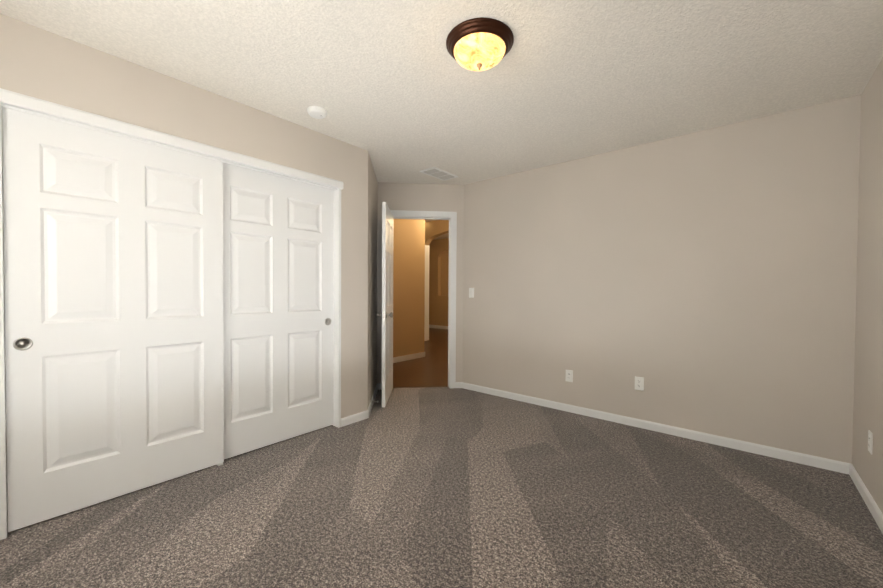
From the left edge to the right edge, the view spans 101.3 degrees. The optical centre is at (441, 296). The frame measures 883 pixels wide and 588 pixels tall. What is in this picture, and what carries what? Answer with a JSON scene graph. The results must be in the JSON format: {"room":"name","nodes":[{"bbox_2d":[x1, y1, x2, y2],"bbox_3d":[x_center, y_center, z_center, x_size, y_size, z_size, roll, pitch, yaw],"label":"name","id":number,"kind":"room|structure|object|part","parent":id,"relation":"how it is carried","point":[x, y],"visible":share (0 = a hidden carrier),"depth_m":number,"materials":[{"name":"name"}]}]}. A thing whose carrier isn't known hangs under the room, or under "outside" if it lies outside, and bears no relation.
{"room":"empty bedroom","nodes":[
{"label":"empty bedroom","id":0,"kind":"room"},
{"bbox_2d":[0,13,367,417],"bbox_3d":[-1.635,-0.271,2.258,0.120,2.800,2.840,1,1,40],"label":"wall","id":1,"kind":"structure","parent":0,"point":[38,63],"depth_m":2.32,"materials":[{"name":"beige paint"}]},
{"bbox_2d":[0,102,6,539],"bbox_3d":[-2.092,0.111,1.716,0.130,2.050,0.024,1,1,40],"label":"trim","id":2,"kind":"structure","parent":1,"relation":"attached to","point":[3,497],"depth_m":1.68,"materials":[{"name":"white paint"}]},
{"bbox_2d":[0,88,343,189],"bbox_3d":[-1.486,-0.928,2.391,0.127,0.072,1.880,1,1,40],"label":"door trim","id":3,"kind":"structure","parent":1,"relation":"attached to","point":[32,105],"depth_m":2.07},
{"bbox_2d":[2,107,223,531],"bbox_3d":[-1.770,0.110,2.071,0.035,2.020,0.930,1,1,40],"label":"sliding door","id":4,"kind":"structure","parent":3,"relation":"hanging from","point":[113,265],"depth_m":1.97,"materials":[{"name":"white paint"}]},
{"bbox_2d":[13,337,32,350],"bbox_3d":[-2.020,0.230,1.747,0.004,0.064,0.064,1,1,40],"label":"handle","id":5,"kind":"object","parent":4,"relation":"attached to","point":[23,343],"visible":1,"depth_m":1.75,"materials":[{"name":"grey metal"}]},
{"bbox_2d":[223,162,333,458],"bbox_3d":[-1.240,0.102,2.765,0.035,2.020,0.930,1,1,40],"label":"sliding door","id":6,"kind":"structure","parent":3,"relation":"hanging from","point":[278,304],"depth_m":2.72,"materials":[{"name":"white paint"}]},
{"bbox_2d":[325,318,330,324],"bbox_3d":[-0.961,0.215,3.068,0.004,0.064,0.064,1,1,40],"label":"door pull","id":7,"kind":"object","parent":6,"relation":"attached to","point":[327,321],"visible":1,"depth_m":3.07,"materials":[{"name":"grey metal"}]},
{"bbox_2d":[333,188,340,427],"bbox_3d":[-0.912,0.095,3.116,0.130,2.050,0.024,1,1,40],"label":"trim","id":8,"kind":"structure","parent":1,"relation":"attached to","point":[337,307],"depth_m":3.08,"materials":[{"name":"white paint"}]},
{"bbox_2d":[341,410,368,426],"bbox_3d":[-0.767,1.084,3.216,0.013,0.070,0.292,1,1,40],"label":"baseboard","id":9,"kind":"structure","parent":1,"relation":"attached to","point":[354,418],"depth_m":3.20,"materials":[{"name":"white paint"}]},
{"bbox_2d":[367,152,377,409],"bbox_3d":[-0.779,-0.291,3.837,0.120,2.800,1.080,0,1,-5],"label":"wall","id":10,"kind":"structure","parent":0,"point":[372,277],"depth_m":3.69,"materials":[{"name":"beige paint"}]},
{"bbox_2d":[368,384,377,415],"bbox_3d":[-0.716,1.075,3.803,0.692,0.070,0.692,1,1,40],"label":"baseboard","id":11,"kind":"structure","parent":10,"relation":"attached to","point":[372,400],"depth_m":3.66,"materials":[{"name":"white paint"}]},
{"bbox_2d":[393,219,420,357],"bbox_3d":[-1.698,-0.282,4.790,0.120,2.740,3.930,1,1,40],"label":"wall","id":12,"kind":"structure","parent":0,"point":[408,284],"depth_m":6.03,"materials":[{"name":"beige paint"}]},
{"bbox_2d":[393,352,424,362],"bbox_3d":[-1.613,1.041,4.912,0.133,0.090,3.963,1,1,40],"label":"baseboard","id":13,"kind":"structure","parent":12,"relation":"attached to","point":[408,357],"depth_m":6.07,"materials":[{"name":"white paint"}]},
{"bbox_2d":[393,328,447,387],"bbox_3d":[-0.214,1.041,9.629,8.000,0.053,10.440,0,1,-5],"label":"floor","id":14,"kind":"structure","parent":0,"point":[430,369],"depth_m":5.50,"materials":[{"name":"brown wood"}]},
{"bbox_2d":[377,182,463,382],"bbox_3d":[-0.252,-0.297,4.364,1.260,2.800,0.120,0,1,-5],"label":"wall","id":15,"kind":"structure","parent":0,"point":[421,197],"depth_m":4.30,"materials":[{"name":"beige paint"}]},
{"bbox_2d":[376,202,393,406],"bbox_3d":[-0.580,0.084,3.930,0.171,2.030,0.710,0,1,-1],"label":"door leaf","id":16,"kind":"structure","parent":15,"relation":"in","point":[386,315],"depth_m":3.73,"materials":[{"name":"white paint"}]},
{"bbox_3d":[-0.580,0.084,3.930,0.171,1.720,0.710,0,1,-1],"label":"knob","id":17,"kind":"part","parent":16,"relation":"part of","materials":[{"name":"grey metal"}]},
{"bbox_2d":[390,210,456,387],"bbox_3d":[-0.259,0.046,4.369,0.860,2.115,0.156,0,1,-5],"label":"door frame","id":18,"kind":"structure","parent":15,"relation":"attached to","point":[445,214],"depth_m":4.33,"materials":[{"name":"white paint"}]},
{"bbox_2d":[456,382,461,387],"bbox_3d":[0.211,1.071,4.360,0.085,0.070,0.013,0,1,-5],"label":"baseboard","id":19,"kind":"structure","parent":15,"relation":"attached to","point":[458,384],"depth_m":4.35,"materials":[{"name":"white paint"}]},
{"bbox_2d":[421,220,424,351],"bbox_3d":[-2.321,-0.339,7.990,5.200,2.740,0.120,1,1,40],"label":"wall","id":20,"kind":"structure","parent":0,"point":[422,221],"depth_m":6.33,"materials":[{"name":"beige paint"}]},
{"bbox_2d":[425,220,448,245],"bbox_3d":[-0.531,-0.337,8.561,7.000,2.740,0.160,1,1,40],"label":"arch","id":21,"kind":"object","parent":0,"point":[435,229],"visible":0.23,"depth_m":8.14,"materials":[{"name":"beige paint"}]},
{"bbox_2d":[424,245,428,340],"bbox_3d":[-0.944,-0.085,8.912,5.925,2.220,0.200,1,1,40],"label":"trim","id":22,"kind":"structure","parent":21,"relation":"attached to","point":[426,331],"depth_m":8.43,"materials":[{"name":"white paint"}]},
{"bbox_2d":[425,220,448,239],"bbox_3d":[-0.197,-1.772,9.583,8.000,0.100,10.440,0,1,-5],"label":"ceiling","id":23,"kind":"structure","parent":0,"point":[444,236],"depth_m":10.51,"materials":[{"name":"paint"}]},
{"bbox_2d":[429,238,448,325],"bbox_3d":[0.971,-0.357,10.342,7.000,2.740,0.220,1,1,40],"label":"wall","id":24,"kind":"structure","parent":0,"point":[438,276],"depth_m":11.13,"materials":[{"name":"beige paint"}]},
{"bbox_2d":[429,325,447,328],"bbox_3d":[0.888,0.964,10.274,7.000,0.100,0.013,1,1,40],"label":"baseboard","id":25,"kind":"structure","parent":24,"relation":"attached to","point":[438,326],"depth_m":11.09,"materials":[{"name":"white paint"}]},
{"bbox_2d":[0,387,882,587],"bbox_3d":[-0.159,1.167,2.023,4.011,0.050,4.240,1,1,40],"label":"floor carpet","id":26,"kind":"object","parent":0,"point":[426,487],"visible":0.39,"depth_m":1.88,"materials":[{"name":"carpet"}]},
{"bbox_2d":[0,0,882,184],"bbox_3d":[-0.143,-1.347,1.982,4.011,0.100,4.240,1,1,40],"label":"ceiling","id":27,"kind":"structure","parent":0,"point":[397,91],"depth_m":2.02,"materials":[{"name":"paint"}]},
{"bbox_2d":[307,106,326,118],"bbox_3d":[-0.876,-1.292,2.551,0.136,0.038,0.136,1,1,40],"label":"smoke detector","id":28,"kind":"object","parent":27,"relation":"attached to","point":[317,112],"visible":1,"depth_m":2.52,"materials":[{"name":"white plastic"}]},
{"bbox_2d":[420,167,457,180],"bbox_3d":[-0.022,-1.323,3.921,0.210,0.011,0.400,1,1,40],"label":"ceiling vent","id":29,"kind":"object","parent":27,"relation":"in","point":[438,173],"visible":1,"depth_m":3.89,"materials":[{"name":"white plastic"}]},
{"bbox_2d":[446,17,513,70],"bbox_3d":[0.193,-1.222,1.843,0.342,0.142,0.342,1,1,40],"label":"ceiling light","id":30,"kind":"object","parent":27,"relation":"attached to","point":[479,44],"visible":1,"depth_m":1.76,"materials":[{"name":"yellow glass"}]},
{"bbox_3d":[0.193,-1.218,1.844,0.264,0.074,0.264,1,1,40],"label":"glass","id":31,"kind":"part","parent":30,"relation":"part of","materials":[{"name":"yellow glass"}]},
{"bbox_2d":[462,94,860,463],"bbox_3d":[1.502,-0.270,3.380,3.385,2.800,0.120,1,1,40],"label":"wall","id":32,"kind":"structure","parent":0,"point":[704,281],"depth_m":2.90,"materials":[{"name":"beige paint"}]},
{"bbox_2d":[469,288,473,297],"bbox_3d":[0.352,-0.041,4.266,0.070,0.115,0.013,1,1,40],"label":"light switch","id":33,"kind":"object","parent":32,"relation":"attached to","point":[471,292],"visible":1,"depth_m":4.26,"materials":[{"name":"white plastic"}]},
{"bbox_2d":[565,370,572,381],"bbox_3d":[1.244,0.776,3.526,0.070,0.115,0.007,1,1,40],"label":"electrical outlet","id":34,"kind":"object","parent":32,"relation":"attached to","point":[569,375],"visible":1,"depth_m":3.52,"materials":[{"name":"white plastic"}]},
{"bbox_2d":[635,376,643,390],"bbox_3d":[1.711,0.756,3.132,0.070,0.115,0.007,1,1,40],"label":"electrical outlet","id":35,"kind":"object","parent":32,"relation":"attached to","point":[639,383],"visible":1,"depth_m":3.13,"materials":[{"name":"white plastic"}]},
{"bbox_2d":[462,382,850,473],"bbox_3d":[1.451,1.095,3.351,3.145,0.070,0.013,1,1,40],"label":"baseboard","id":36,"kind":"structure","parent":32,"relation":"attached to","point":[811,460],"depth_m":2.92,"materials":[{"name":"white paint"}]},
{"bbox_2d":[852,57,882,512],"bbox_3d":[1.383,-0.227,0.707,0.120,2.800,4.360,1,1,40],"label":"wall","id":37,"kind":"structure","parent":0,"point":[868,397],"depth_m":2.06,"materials":[{"name":"beige paint"}]},
{"bbox_2d":[849,464,882,533],"bbox_3d":[1.324,1.137,0.772,0.013,0.070,4.120,1,1,40],"label":"baseboard","id":38,"kind":"structure","parent":37,"relation":"attached to","point":[872,505],"depth_m":2.00,"materials":[{"name":"white paint"}]},
{"bbox_2d":[868,430,872,454],"bbox_3d":[2.372,0.808,2.003,0.007,0.115,0.070,1,1,40],"label":"electrical outlet","id":39,"kind":"object","parent":37,"relation":"attached to","point":[870,442],"visible":1,"depth_m":1.99,"materials":[{"name":"white plastic"}]}
]}

